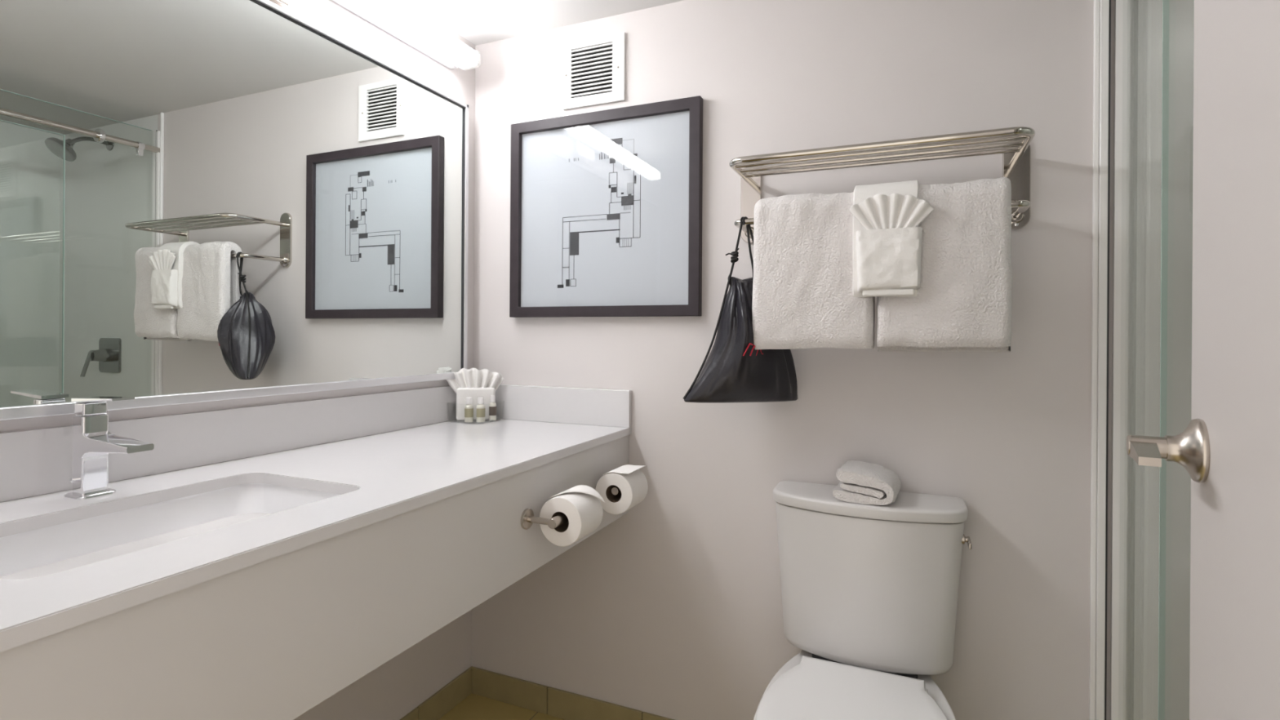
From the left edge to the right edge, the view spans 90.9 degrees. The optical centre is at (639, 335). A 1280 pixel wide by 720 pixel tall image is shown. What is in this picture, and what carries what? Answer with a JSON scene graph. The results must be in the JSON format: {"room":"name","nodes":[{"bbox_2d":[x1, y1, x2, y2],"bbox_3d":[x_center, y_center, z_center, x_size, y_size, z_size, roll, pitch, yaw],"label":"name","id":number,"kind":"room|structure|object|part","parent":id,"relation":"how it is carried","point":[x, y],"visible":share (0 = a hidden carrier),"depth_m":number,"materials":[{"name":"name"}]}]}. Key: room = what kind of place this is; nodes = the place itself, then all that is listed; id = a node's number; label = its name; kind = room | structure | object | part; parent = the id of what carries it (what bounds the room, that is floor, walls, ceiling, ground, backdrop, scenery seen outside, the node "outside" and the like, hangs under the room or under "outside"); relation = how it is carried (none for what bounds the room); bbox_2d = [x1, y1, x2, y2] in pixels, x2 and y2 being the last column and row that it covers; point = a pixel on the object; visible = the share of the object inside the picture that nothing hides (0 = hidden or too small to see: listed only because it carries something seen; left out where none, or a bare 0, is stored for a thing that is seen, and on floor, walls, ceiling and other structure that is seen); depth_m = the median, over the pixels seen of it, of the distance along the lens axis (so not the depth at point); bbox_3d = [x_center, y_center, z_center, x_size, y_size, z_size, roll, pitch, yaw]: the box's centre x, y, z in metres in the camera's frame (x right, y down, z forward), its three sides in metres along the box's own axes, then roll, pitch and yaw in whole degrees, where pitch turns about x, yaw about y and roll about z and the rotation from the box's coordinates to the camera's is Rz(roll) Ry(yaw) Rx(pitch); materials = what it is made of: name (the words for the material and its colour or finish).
{"room":"hotel bathroom","nodes":[
{"label":"hotel bathroom","id":0,"kind":"room"},
{"bbox_2d":[0,0,475,719],"bbox_3d":[-0.940,0.104,1.243,0.120,2.079,1.760,0,0,23],"label":"wall","id":1,"kind":"structure","parent":0,"point":[393,690],"depth_m":1.72,"materials":[{"name":"white paint"}]},
{"bbox_2d":[0,385,456,502],"bbox_3d":[-0.864,0.205,1.254,0.010,0.106,1.640,0,0,23],"label":"backsplash","id":2,"kind":"structure","parent":1,"relation":"attached to","point":[39,461],"depth_m":1.27,"materials":[{"name":"white stone"}]},
{"bbox_2d":[0,0,468,420],"bbox_3d":[-0.851,-0.293,1.258,0.027,0.848,1.537,0,0,23],"label":"wall mirror","id":3,"kind":"object","parent":1,"relation":"attached to","point":[201,201],"visible":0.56,"depth_m":1.25,"materials":[{"name":"silver mirror"}]},
{"bbox_2d":[0,384,631,719],"bbox_3d":[-0.609,0.329,1.154,0.559,0.352,1.658,0,0,23],"label":"countertop","id":4,"kind":"structure","parent":1,"relation":"attached to","point":[252,615],"depth_m":0.97,"materials":[{"name":"white stone"}]},
{"bbox_2d":[64,396,154,499],"bbox_3d":[-0.837,0.178,0.995,0.158,0.160,0.052,0,0,23],"label":"faucet","id":5,"kind":"object","parent":4,"relation":"on","point":[93,442],"visible":1,"depth_m":1.00,"materials":[{"name":"silver metal"}]},
{"bbox_3d":[-0.899,0.230,0.998,0.007,0.007,0.007,0,0,23],"label":"lift knob","id":6,"kind":"part","parent":5,"relation":"part of","materials":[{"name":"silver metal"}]},
{"bbox_3d":[-0.887,0.255,1.017,0.050,0.005,0.052,0,0,23],"label":"plate","id":7,"kind":"part","parent":5,"relation":"part of","materials":[{"name":"silver metal"}]},
{"bbox_3d":[-0.854,0.113,1.003,0.105,0.032,0.037,0,0,23],"label":"lever handle","id":8,"kind":"part","parent":5,"relation":"part of","materials":[{"name":"silver metal"}]},
{"bbox_3d":[-0.821,0.176,0.988,0.122,0.044,0.037,0,0,23],"label":"spout","id":9,"kind":"part","parent":5,"relation":"part of","materials":[{"name":"silver metal"}]},
{"bbox_2d":[0,483,339,577],"bbox_3d":[-0.692,0.339,0.927,0.330,0.121,0.498,0,0,23],"label":"undermount sink","id":10,"kind":"object","parent":4,"relation":"in","point":[24,551],"visible":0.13,"depth_m":1.02,"materials":[{"name":"ceramic"}]},
{"bbox_2d":[446,400,504,422],"bbox_3d":[-0.497,0.231,1.910,0.134,0.058,0.131,0,0,23],"label":"tray","id":11,"kind":"object","parent":4,"relation":"on","point":[497,400],"visible":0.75,"depth_m":1.88,"materials":[{"name":"clear plastic"}]},
{"bbox_2d":[464,397,473,422],"bbox_3d":[-0.507,0.221,1.865,0.026,0.072,0.026,0,0,23],"label":"toiletry bottle","id":12,"kind":"object","parent":11,"relation":"in","point":[468,409],"visible":0.99,"depth_m":1.86,"materials":[{"name":"white plastic"}]},
{"bbox_2d":[446,368,504,420],"bbox_3d":[-0.501,0.178,1.917,0.172,0.157,0.030,0,0,-15],"label":"washcloth","id":13,"kind":"object","parent":11,"relation":"in","point":[473,383],"visible":0.8,"depth_m":1.91,"materials":[{"name":"white fabric"}]},
{"bbox_2d":[475,397,485,422],"bbox_3d":[-0.473,0.221,1.871,0.026,0.072,0.026,0,0,23],"label":"toiletry bottle","id":14,"kind":"object","parent":11,"relation":"in","point":[480,410],"visible":0.99,"depth_m":1.86,"materials":[{"name":"white plastic"}]},
{"bbox_2d":[488,395,496,420],"bbox_3d":[-0.445,0.219,1.904,0.022,0.075,0.022,0,0,23],"label":"toiletry bottle","id":15,"kind":"object","parent":11,"relation":"in","point":[492,406],"visible":0.99,"depth_m":1.90,"materials":[{"name":"plastic"}]},
{"bbox_2d":[520,508,568,529],"bbox_3d":[-0.198,0.387,1.324,0.078,0.043,0.072,0,0,23],"label":"paper holder","id":16,"kind":"object","parent":4,"relation":"attached to","point":[527,518],"visible":0.9,"depth_m":1.31,"materials":[{"name":"silver metal"}]},
{"bbox_3d":[-0.236,0.387,1.325,0.007,0.043,0.043,0,0,23],"label":"wall plate","id":17,"kind":"part","parent":16,"relation":"part of","materials":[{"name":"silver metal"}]},
{"bbox_3d":[-0.206,0.387,1.311,0.062,0.013,0.013,0,0,23],"label":"post","id":18,"kind":"part","parent":16,"relation":"part of","materials":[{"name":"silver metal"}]},
{"bbox_2d":[539,484,604,546],"bbox_3d":[-0.144,0.389,1.365,0.111,0.109,0.100,0,0,23],"label":"toilet roll","id":19,"kind":"object","parent":16,"relation":"on","point":[581,504],"visible":0.95,"depth_m":1.33,"materials":[{"name":"paper"}]},
{"bbox_2d":[611,485,621,495],"bbox_3d":[-0.061,0.388,1.640,0.078,0.043,0.140,0,0,23],"label":"paper holder","id":20,"kind":"object","parent":4,"relation":"attached to","point":[615,491],"visible":0.19,"depth_m":1.56,"materials":[{"name":"silver metal"}]},
{"bbox_2d":[595,464,648,514],"bbox_3d":[-0.044,0.392,1.608,0.103,0.105,0.108,0,0,23],"label":"toilet roll","id":21,"kind":"object","parent":20,"relation":"on","point":[632,482],"visible":0.98,"depth_m":1.56,"materials":[{"name":"paper"}]},
{"bbox_2d":[268,0,481,70],"bbox_3d":[-0.786,-0.793,1.305,0.104,0.126,1.320,0,0,23],"label":"vanity light","id":22,"kind":"object","parent":1,"relation":"attached to","point":[393,17],"visible":0.99,"depth_m":1.68,"materials":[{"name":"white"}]},
{"bbox_3d":[-0.819,-0.785,1.332,0.022,0.110,0.155,0,0,23],"label":"wall plate","id":23,"kind":"part","parent":22,"relation":"part of","materials":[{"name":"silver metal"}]},
{"bbox_2d":[348,0,477,66],"bbox_3d":[-0.773,-0.831,1.299,0.070,0.044,1.312,0,0,23],"label":"diffuser","id":24,"kind":"object","parent":22,"relation":"attached to","point":[393,15],"depth_m":1.69,"materials":[{"name":"white"}]},
{"bbox_2d":[400,666,473,719],"bbox_3d":[-0.868,1.103,1.263,0.009,0.082,1.660,0,0,23],"label":"baseboard","id":25,"kind":"structure","parent":1,"relation":"attached to","point":[453,693],"depth_m":1.90,"materials":[{"name":"tile"}]},
{"bbox_2d":[439,693,564,719],"bbox_3d":[0.243,1.202,0.783,2.670,0.100,1.860,0,0,23],"label":"floor","id":26,"kind":"structure","parent":0,"point":[473,707],"depth_m":1.92,"materials":[{"name":"tile"}]},
{"bbox_2d":[753,480,971,719],"bbox_3d":[0.429,0.764,1.249,0.433,0.777,0.650,0,0,23],"label":"toilet","id":27,"kind":"object","parent":26,"relation":"on","point":[869,592],"visible":1,"depth_m":1.39,"materials":[{"name":"ceramic"}]},
{"bbox_3d":[0.397,0.740,1.177,0.356,0.018,0.473,0,0,23],"label":"seat lid","id":28,"kind":"part","parent":27,"relation":"part of","materials":[{"name":"plastic"}]},
{"bbox_3d":[0.423,0.960,1.243,0.378,0.386,0.635,0,0,23],"label":"bowl","id":29,"kind":"part","parent":27,"relation":"part of","materials":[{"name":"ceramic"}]},
{"bbox_2d":[831,460,901,505],"bbox_3d":[0.527,0.340,1.462,0.139,0.072,0.138,0,0,27],"label":"folded towel","id":30,"kind":"object","parent":27,"relation":"on","point":[863,482],"visible":1,"depth_m":1.41,"materials":[{"name":"fabric"}]},
{"bbox_3d":[0.525,0.581,1.472,0.415,0.348,0.159,0,0,23],"label":"tank","id":31,"kind":"part","parent":27,"relation":"part of","materials":[{"name":"ceramic"}]},
{"bbox_3d":[0.525,0.391,1.470,0.429,0.028,0.170,0,0,23],"label":"tank lid","id":32,"kind":"part","parent":27,"relation":"part of","materials":[{"name":"ceramic"}]},
{"bbox_3d":[0.710,0.450,1.371,0.018,0.022,0.056,0,0,23],"label":"flush lever","id":33,"kind":"part","parent":27,"relation":"part of","materials":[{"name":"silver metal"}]},
{"bbox_2d":[1126,0,1279,719],"bbox_3d":[0.361,0.137,0.325,0.097,2.010,0.800,0,0,31],"label":"door","id":34,"kind":"structure","parent":26,"relation":"on","point":[1229,447],"depth_m":0.53,"materials":[{"name":"paint"}]},
{"bbox_3d":[0.503,0.113,0.620,0.032,0.021,0.071,0,0,31],"label":"lever","id":35,"kind":"part","parent":34,"relation":"part of","materials":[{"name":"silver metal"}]},
{"bbox_3d":[0.541,0.114,0.625,0.029,0.063,0.063,0,0,31],"label":"handle","id":36,"kind":"part","parent":34,"relation":"part of","materials":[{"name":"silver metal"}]},
{"bbox_3d":[0.684,1.139,0.593,0.080,0.030,1.660,0,0,23],"label":"trim","id":37,"kind":"structure","parent":26,"relation":"on","visible":0},
{"bbox_2d":[1104,0,1131,719],"bbox_3d":[0.679,0.137,0.599,0.072,1.976,1.658,0,0,23],"label":"door frame","id":38,"kind":"structure","parent":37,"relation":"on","point":[1122,68],"depth_m":1.34,"materials":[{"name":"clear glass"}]},
{"bbox_2d":[1158,0,1169,719],"bbox_3d":[0.692,0.154,0.653,0.031,1.922,0.892,0,0,23],"label":"sliding shower door","id":39,"kind":"structure","parent":38,"relation":"hanging from","point":[1165,105],"depth_m":1.06,"materials":[{"name":"clear glass"}]},
{"bbox_2d":[408,0,684,45],"bbox_3d":[0.257,-0.977,0.783,2.670,0.100,1.860,0,0,23],"label":"ceiling","id":40,"kind":"structure","parent":0,"point":[479,22],"depth_m":1.82,"materials":[{"name":"paint"}]},
{"bbox_2d":[471,0,1194,719],"bbox_3d":[0.599,0.114,1.591,2.670,2.079,0.100,0,0,23],"label":"wall","id":41,"kind":"structure","parent":0,"point":[673,609],"depth_m":1.55,"materials":[{"name":"white paint"}]},
{"bbox_2d":[495,384,631,427],"bbox_3d":[-0.284,0.209,1.907,0.559,0.106,0.018,0,0,23],"label":"backsplash","id":42,"kind":"structure","parent":41,"relation":"attached to","point":[566,405],"depth_m":1.87,"materials":[{"name":"white stone"}]},
{"bbox_2d":[471,666,674,719],"bbox_3d":[0.218,1.110,1.693,1.644,0.082,0.009,0,0,23],"label":"baseboard","id":43,"kind":"structure","parent":41,"relation":"attached to","point":[557,703],"depth_m":1.90,"materials":[{"name":"tile"}]},
{"bbox_2d":[562,31,625,110],"bbox_3d":[-0.137,-0.774,1.851,0.202,0.195,0.011,0,0,23],"label":"air vent","id":44,"kind":"object","parent":41,"relation":"in","point":[594,68],"visible":1,"depth_m":1.85,"materials":[{"name":"metal"}]},
{"bbox_2d":[509,95,702,317],"bbox_3d":[-0.115,-0.351,1.830,0.611,0.594,0.026,0,0,23],"label":"framed print","id":45,"kind":"object","parent":41,"relation":"attached to","point":[606,206],"visible":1,"depth_m":1.82,"materials":[{"name":"paper"}]},
{"bbox_2d":[728,126,1035,243],"bbox_3d":[0.529,-0.345,1.443,0.662,0.207,0.230,0,0,23],"label":"towel rack","id":46,"kind":"object","parent":41,"relation":"attached to","point":[1016,152],"visible":0.87,"depth_m":1.41,"materials":[{"name":"silver metal"}]},
{"bbox_2d":[683,216,798,402],"bbox_3d":[0.251,-0.061,1.538,0.247,0.447,0.189,0,0,23],"label":"drawstring bag","id":47,"kind":"object","parent":46,"relation":"hanging from","point":[733,371],"visible":0.86,"depth_m":1.49,"materials":[{"name":"black fabric"}]},
{"bbox_3d":[0.196,-0.065,1.516,0.183,0.440,0.034,0,0,4],"label":"cord","id":48,"kind":"part","parent":47,"relation":"part of","materials":[{"name":"black fabric"}]},
{"bbox_2d":[751,191,875,349],"bbox_3d":[0.395,-0.145,1.442,0.268,0.360,0.091,0,0,23],"label":"bath towel","id":49,"kind":"object","parent":46,"relation":"hanging from","point":[802,297],"visible":0.84,"depth_m":1.41,"materials":[{"name":"fabric"}]},
{"bbox_3d":[0.504,-0.402,1.385,0.602,0.011,0.011,0,0,23],"label":"shelf rod","id":50,"kind":"part","parent":46,"relation":"part of","materials":[{"name":"silver metal"}]},
{"bbox_3d":[0.541,-0.402,1.470,0.602,0.011,0.011,0,0,23],"label":"shelf rod","id":51,"kind":"part","parent":46,"relation":"part of","materials":[{"name":"silver metal"}]},
{"bbox_3d":[0.522,-0.402,1.427,0.602,0.011,0.011,0,0,23],"label":"shelf rod","id":52,"kind":"part","parent":46,"relation":"part of","materials":[{"name":"silver metal"}]},
{"bbox_2d":[852,180,922,297],"bbox_3d":[0.536,-0.207,1.367,0.139,0.252,0.123,0,0,23],"label":"hand towel","id":53,"kind":"object","parent":46,"relation":"hanging from","point":[886,262],"visible":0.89,"depth_m":1.32,"materials":[{"name":"white fabric"}]},
{"bbox_2d":[849,192,933,229],"bbox_3d":[0.525,-0.246,1.318,0.164,0.102,0.018,0,0,23],"label":"washcloth","id":54,"kind":"object","parent":53,"relation":"in","point":[879,211],"visible":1,"depth_m":1.32,"materials":[{"name":"white fabric"}]},
{"bbox_2d":[876,177,1012,352],"bbox_3d":[0.641,-0.145,1.336,0.256,0.365,0.091,0,0,23],"label":"bath towel","id":55,"kind":"object","parent":46,"relation":"hanging from","point":[963,301],"visible":0.74,"depth_m":1.29,"materials":[{"name":"fabric"}]},
{"bbox_2d":[1088,0,1109,719],"bbox_3d":[0.990,0.117,1.358,0.024,2.079,0.018,0,0,23],"label":"trim","id":56,"kind":"structure","parent":41,"relation":"attached to","point":[1101,7],"depth_m":1.35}
]}

